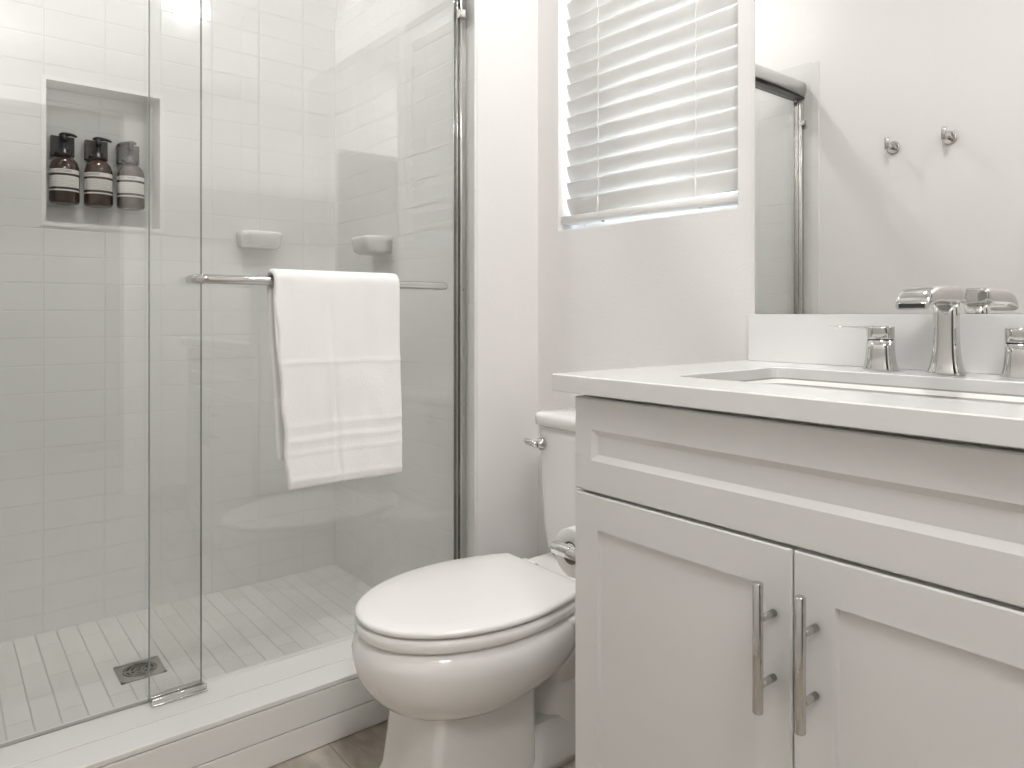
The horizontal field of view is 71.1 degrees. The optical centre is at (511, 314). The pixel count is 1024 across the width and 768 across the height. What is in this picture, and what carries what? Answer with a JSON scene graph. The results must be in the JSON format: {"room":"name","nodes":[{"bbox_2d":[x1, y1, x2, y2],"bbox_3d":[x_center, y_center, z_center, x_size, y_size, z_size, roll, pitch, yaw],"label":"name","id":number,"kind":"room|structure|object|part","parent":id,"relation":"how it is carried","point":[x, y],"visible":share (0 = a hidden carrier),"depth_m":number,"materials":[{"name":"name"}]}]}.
{"room":"bathroom","nodes":[
{"label":"bathroom","id":0,"kind":"room"},
{"bbox_2d":[0,0,336,642],"bbox_3d":[-1.267,-0.390,2.370,1.405,2.740,0.200,0,0,-39],"label":"wall","id":1,"kind":"structure","parent":0,"point":[74,301],"depth_m":2.34,"materials":[{"name":"tile"}]},
{"bbox_2d":[41,74,163,232],"bbox_3d":[-1.302,-0.490,2.276,0.339,0.451,0.102,0,0,-39],"label":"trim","id":2,"kind":"structure","parent":1,"relation":"attached to","point":[47,81],"depth_m":2.29,"materials":[{"name":"white tile"}]},
{"bbox_2d":[49,132,79,205],"bbox_3d":[-1.385,-0.451,2.215,0.081,0.222,0.093,0,0,-39],"label":"pump bottle","id":3,"kind":"object","parent":2,"relation":"in","point":[64,171],"visible":1,"depth_m":2.19,"materials":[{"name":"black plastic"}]},
{"bbox_2d":[84,137,112,207],"bbox_3d":[-1.313,-0.451,2.272,0.081,0.222,0.092,0,0,-39],"label":"pump bottle","id":4,"kind":"object","parent":2,"relation":"in","point":[98,174],"visible":1,"depth_m":2.25,"materials":[{"name":"brown plastic"}]},
{"bbox_2d":[116,141,144,210],"bbox_3d":[-1.242,-0.451,2.330,0.081,0.222,0.093,0,0,-39],"label":"pump bottle","id":5,"kind":"object","parent":2,"relation":"in","point":[130,177],"visible":1,"depth_m":2.30,"materials":[{"name":"brown plastic"}]},
{"bbox_2d":[236,230,281,249],"bbox_3d":[-0.877,-0.258,2.496,0.138,0.056,0.093,0,0,-39],"label":"soap dish","id":6,"kind":"object","parent":1,"relation":"attached to","point":[246,239],"visible":1,"depth_m":2.46,"materials":[{"name":"white ceramic"}]},
{"bbox_2d":[0,564,574,767],"bbox_3d":[0.062,1.005,1.014,1.970,0.110,3.600,0,0,-39],"label":"floor","id":7,"kind":"structure","parent":0,"point":[49,679],"depth_m":2.04,"materials":[{"name":"tile"}]},
{"bbox_2d":[113,656,166,684],"bbox_3d":[-0.993,0.949,1.910,0.108,0.006,0.108,0,0,-39],"label":"shower drain","id":8,"kind":"object","parent":7,"relation":"on","point":[137,670],"visible":0.96,"depth_m":1.91,"materials":[{"name":"silver metal"}]},
{"bbox_2d":[0,635,388,767],"bbox_3d":[-0.638,0.929,1.576,1.386,0.181,0.192,0,0,-39],"label":"shower curb","id":9,"kind":"object","parent":7,"relation":"on","point":[266,714],"visible":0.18,"depth_m":1.53,"materials":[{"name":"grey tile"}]},
{"bbox_2d":[0,0,201,747],"bbox_3d":[-0.959,-0.061,1.413,0.658,1.800,0.011,0,0,-39],"label":"glass panel","id":10,"kind":"object","parent":9,"relation":"on","point":[6,744],"visible":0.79,"depth_m":1.62,"materials":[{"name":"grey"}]},
{"bbox_2d":[147,680,207,707],"bbox_3d":[-0.739,0.832,1.581,0.112,0.015,0.056,0,0,-39],"label":"guide","id":11,"kind":"object","parent":9,"relation":"on","point":[170,695],"visible":1,"depth_m":1.57,"materials":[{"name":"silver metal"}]},
{"bbox_2d":[352,407,580,767],"bbox_3d":[0.010,0.635,1.623,0.775,0.760,0.409,0,0,-39],"label":"toilet","id":12,"kind":"object","parent":7,"relation":"on","point":[471,660],"visible":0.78,"depth_m":1.44,"materials":[{"name":"white ceramic"}]},
{"bbox_3d":[-0.089,0.717,1.542,0.521,0.162,0.380,0,0,-39],"label":"bowl","id":13,"kind":"part","parent":12,"relation":"part of","materials":[{"name":"white ceramic"}]},
{"bbox_3d":[-0.106,0.621,1.528,0.469,0.026,0.372,0,0,-39],"label":"seat","id":14,"kind":"part","parent":12,"relation":"part of","materials":[{"name":"white plastic"}]},
{"bbox_3d":[-0.106,0.597,1.528,0.468,0.016,0.371,0,0,-39],"label":"lid","id":15,"kind":"part","parent":12,"relation":"part of","materials":[{"name":"white plastic"}]},
{"bbox_3d":[0.058,0.340,1.883,0.032,0.034,0.064,0,0,-39],"label":"flush lever","id":16,"kind":"part","parent":12,"relation":"part of","materials":[{"name":"silver metal"}]},
{"bbox_3d":[0.241,0.274,1.809,0.181,0.038,0.408,0,0,-39],"label":"tank lid","id":17,"kind":"part","parent":12,"relation":"part of","materials":[{"name":"white ceramic"}]},
{"bbox_3d":[0.243,0.466,1.810,0.164,0.344,0.388,0,0,-39],"label":"tank","id":18,"kind":"part","parent":12,"relation":"part of","materials":[{"name":"white ceramic"}]},
{"bbox_2d":[575,383,1023,767],"bbox_3d":[0.561,0.556,1.076,0.613,0.848,0.797,0,0,-39],"label":"vanity cabinet","id":19,"kind":"object","parent":7,"relation":"on","point":[751,591],"visible":0.98,"depth_m":0.91,"materials":[{"name":"white paint"}]},
{"bbox_2d":[550,540,574,560],"bbox_3d":[0.164,0.435,1.340,0.177,0.048,0.112,0,0,-39],"label":"paper holder","id":20,"kind":"object","parent":19,"relation":"attached to","point":[565,550],"visible":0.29,"depth_m":1.31,"materials":[{"name":"silver metal"}]},
{"bbox_2d":[555,526,574,577],"bbox_3d":[0.149,0.449,1.379,0.104,0.091,0.091,0,0,-39],"label":"toilet paper roll","id":21,"kind":"object","parent":20,"relation":"on","point":[566,535],"visible":0.18,"depth_m":1.35,"materials":[{"name":"white paper"}]},
{"bbox_3d":[0.239,0.588,1.073,0.020,0.575,0.397,0,0,-39],"label":"door","id":22,"kind":"part","parent":19,"relation":"part of","materials":[{"name":"white paint"}]},
{"bbox_3d":[0.324,0.423,0.918,0.044,0.166,0.013,0,0,-39],"label":"pull handle","id":23,"kind":"part","parent":19,"relation":"part of","materials":[{"name":"silver metal"}]},
{"bbox_2d":[552,360,1023,448],"bbox_3d":[0.572,0.117,1.080,0.592,0.030,0.873,0,0,-39],"label":"countertop","id":24,"kind":"structure","parent":19,"relation":"on","point":[716,386],"depth_m":0.97,"materials":[{"name":"white stone"}]},
{"bbox_2d":[741,377,1023,401],"bbox_3d":[0.561,0.193,1.076,0.356,0.143,0.584,0,0,-39],"label":"sink","id":25,"kind":"object","parent":24,"relation":"in","point":[914,390],"visible":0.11,"depth_m":1.21,"materials":[{"name":"white ceramic"}]},
{"bbox_2d":[829,285,1023,379],"bbox_3d":[0.697,0.027,1.185,0.165,0.150,0.402,0,0,-39],"label":"faucet","id":26,"kind":"object","parent":24,"relation":"on","point":[946,355],"visible":1,"depth_m":1.20,"materials":[{"name":"silver metal"}]},
{"bbox_3d":[0.647,0.024,1.337,0.026,0.006,0.104,0,0,-39],"label":"lever","id":27,"kind":"part","parent":26,"relation":"part of","materials":[{"name":"silver metal"}]},
{"bbox_3d":[0.672,0.074,1.306,0.052,0.054,0.057,0,0,-39],"label":"handle","id":28,"kind":"part","parent":26,"relation":"part of","materials":[{"name":"silver metal"}]},
{"bbox_2d":[899,303,924,307],"bbox_3d":[0.635,-0.014,1.136,0.007,0.007,0.039,0,0,-39],"label":"outlet","id":29,"kind":"object","parent":26,"relation":"attached to","point":[901,305],"depth_m":1.13,"materials":[{"name":"grey metal"}]},
{"bbox_3d":[0.696,-0.028,1.185,0.161,0.042,0.052,0,0,-39],"label":"spout","id":30,"kind":"part","parent":26,"relation":"part of","materials":[{"name":"silver metal"}]},
{"bbox_3d":[0.809,0.074,1.136,0.052,0.054,0.057,0,0,-39],"label":"handle","id":31,"kind":"part","parent":26,"relation":"part of","materials":[{"name":"silver metal"}]},
{"bbox_3d":[0.365,0.217,0.917,0.020,0.156,0.797,0,0,-39],"label":"drawer","id":32,"kind":"part","parent":19,"relation":"part of","materials":[{"name":"white paint"}]},
{"bbox_3d":[0.360,0.423,0.874,0.044,0.166,0.013,0,0,-39],"label":"pull handle","id":33,"kind":"part","parent":19,"relation":"part of","materials":[{"name":"silver metal"}]},
{"bbox_3d":[0.490,0.588,0.762,0.020,0.575,0.397,0,0,-39],"label":"door","id":34,"kind":"part","parent":19,"relation":"part of","materials":[{"name":"white paint"}]},
{"bbox_2d":[335,0,537,587],"bbox_3d":[-0.298,-0.390,2.571,0.395,2.740,1.105,0,0,-39],"label":"wall","id":35,"kind":"structure","parent":0,"point":[394,58],"depth_m":2.17,"materials":[{"name":"white paint"}]},
{"bbox_2d":[351,235,391,255],"bbox_3d":[-0.477,-0.230,2.404,0.093,0.056,0.138,0,0,-39],"label":"soap dish","id":36,"kind":"object","parent":35,"relation":"attached to","point":[369,245],"visible":1,"depth_m":2.36,"materials":[{"name":"white ceramic"}]},
{"bbox_2d":[453,0,466,559],"bbox_3d":[-0.149,-0.059,2.044,0.034,1.796,0.056,0,0,-39],"label":"channel","id":37,"kind":"object","parent":35,"relation":"attached to","point":[459,6],"visible":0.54,"depth_m":2.05,"materials":[{"name":"silver metal"}]},
{"bbox_2d":[466,0,477,557],"bbox_3d":[-0.115,-0.070,2.034,0.012,2.100,0.046,0,0,-39],"label":"trim","id":38,"kind":"structure","parent":35,"relation":"attached to","point":[471,5],"depth_m":2.02,"materials":[{"name":"tile"}]},
{"bbox_2d":[538,0,754,555],"bbox_3d":[0.968,-0.390,1.189,0.160,2.740,2.735,0,0,-39],"label":"wall","id":39,"kind":"structure","parent":0,"point":[679,290],"depth_m":1.88,"materials":[{"name":"white paint"}]},
{"bbox_2d":[558,207,737,231],"bbox_3d":[0.365,-0.242,1.893,0.104,0.004,0.602,0,0,-39],"label":"window sill","id":40,"kind":"structure","parent":39,"relation":"attached to","point":[733,207],"depth_m":1.82,"materials":[{"name":"white paint"}]},
{"bbox_2d":[561,0,737,224],"bbox_3d":[0.350,-0.689,1.880,0.058,0.861,0.592,0,0,-39],"label":"window blind","id":41,"kind":"object","parent":39,"relation":"attached to","point":[652,89],"visible":0.89,"depth_m":1.86,"materials":[{"name":"white plastic"}]},
{"bbox_3d":[0.252,-0.677,1.997,0.053,0.803,0.012,0,0,-39],"label":"ladder cord","id":42,"kind":"part","parent":41,"relation":"part of","materials":[{"name":"white fabric"}]},
{"bbox_3d":[0.351,-0.273,1.880,0.054,0.030,0.592,0,0,-39],"label":"rail","id":43,"kind":"part","parent":41,"relation":"part of","materials":[{"name":"white plastic"}]},
{"bbox_3d":[0.458,-0.677,1.743,0.053,0.803,0.012,0,0,-39],"label":"ladder cord","id":44,"kind":"part","parent":41,"relation":"part of","materials":[{"name":"white fabric"}]},
{"bbox_2d":[584,205,737,226],"bbox_3d":[0.425,-0.680,1.942,0.050,0.880,0.602,0,0,-39],"label":"window","id":45,"kind":"structure","parent":39,"relation":"in","point":[718,208],"depth_m":1.96,"materials":[{"name":"white paint"}]},
{"bbox_2d":[748,314,1023,373],"bbox_3d":[0.797,0.051,1.252,0.014,0.102,0.859,0,0,-39],"label":"backsplash","id":46,"kind":"structure","parent":39,"relation":"attached to","point":[789,338],"depth_m":1.39,"materials":[{"name":"white stone"}]},
{"bbox_2d":[755,0,1023,313],"bbox_3d":[0.807,-0.565,1.256,0.006,1.130,0.851,0,0,-39],"label":"mirror","id":47,"kind":"object","parent":39,"relation":"attached to","point":[889,134],"visible":0.93,"depth_m":1.37,"materials":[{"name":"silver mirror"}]},
{"bbox_3d":[-0.725,-0.390,0.501,0.100,2.740,3.790,0,0,-39],"label":"wall","id":48,"kind":"structure","parent":0,"visible":0},
{"bbox_3d":[-0.680,-1.002,1.628,1.383,0.081,0.068,0,0,-39],"label":"header rail","id":49,"kind":"object","parent":48,"relation":"attached to","visible":0},
{"bbox_2d":[148,0,447,700],"bbox_3d":[-0.440,-0.067,1.762,0.814,1.790,0.077,0,0,-39],"label":"shower door","id":50,"kind":"structure","parent":49,"relation":"hanging from","point":[195,278],"depth_m":1.53,"materials":[{"name":"clear glass"}]},
{"bbox_2d":[266,269,401,489],"bbox_3d":[-0.424,0.148,1.735,0.327,0.505,0.079,0,0,-39],"label":"towel","id":51,"kind":"object","parent":50,"relation":"hanging from","point":[334,336],"visible":1,"depth_m":1.70,"materials":[{"name":"white fabric"}]}
]}

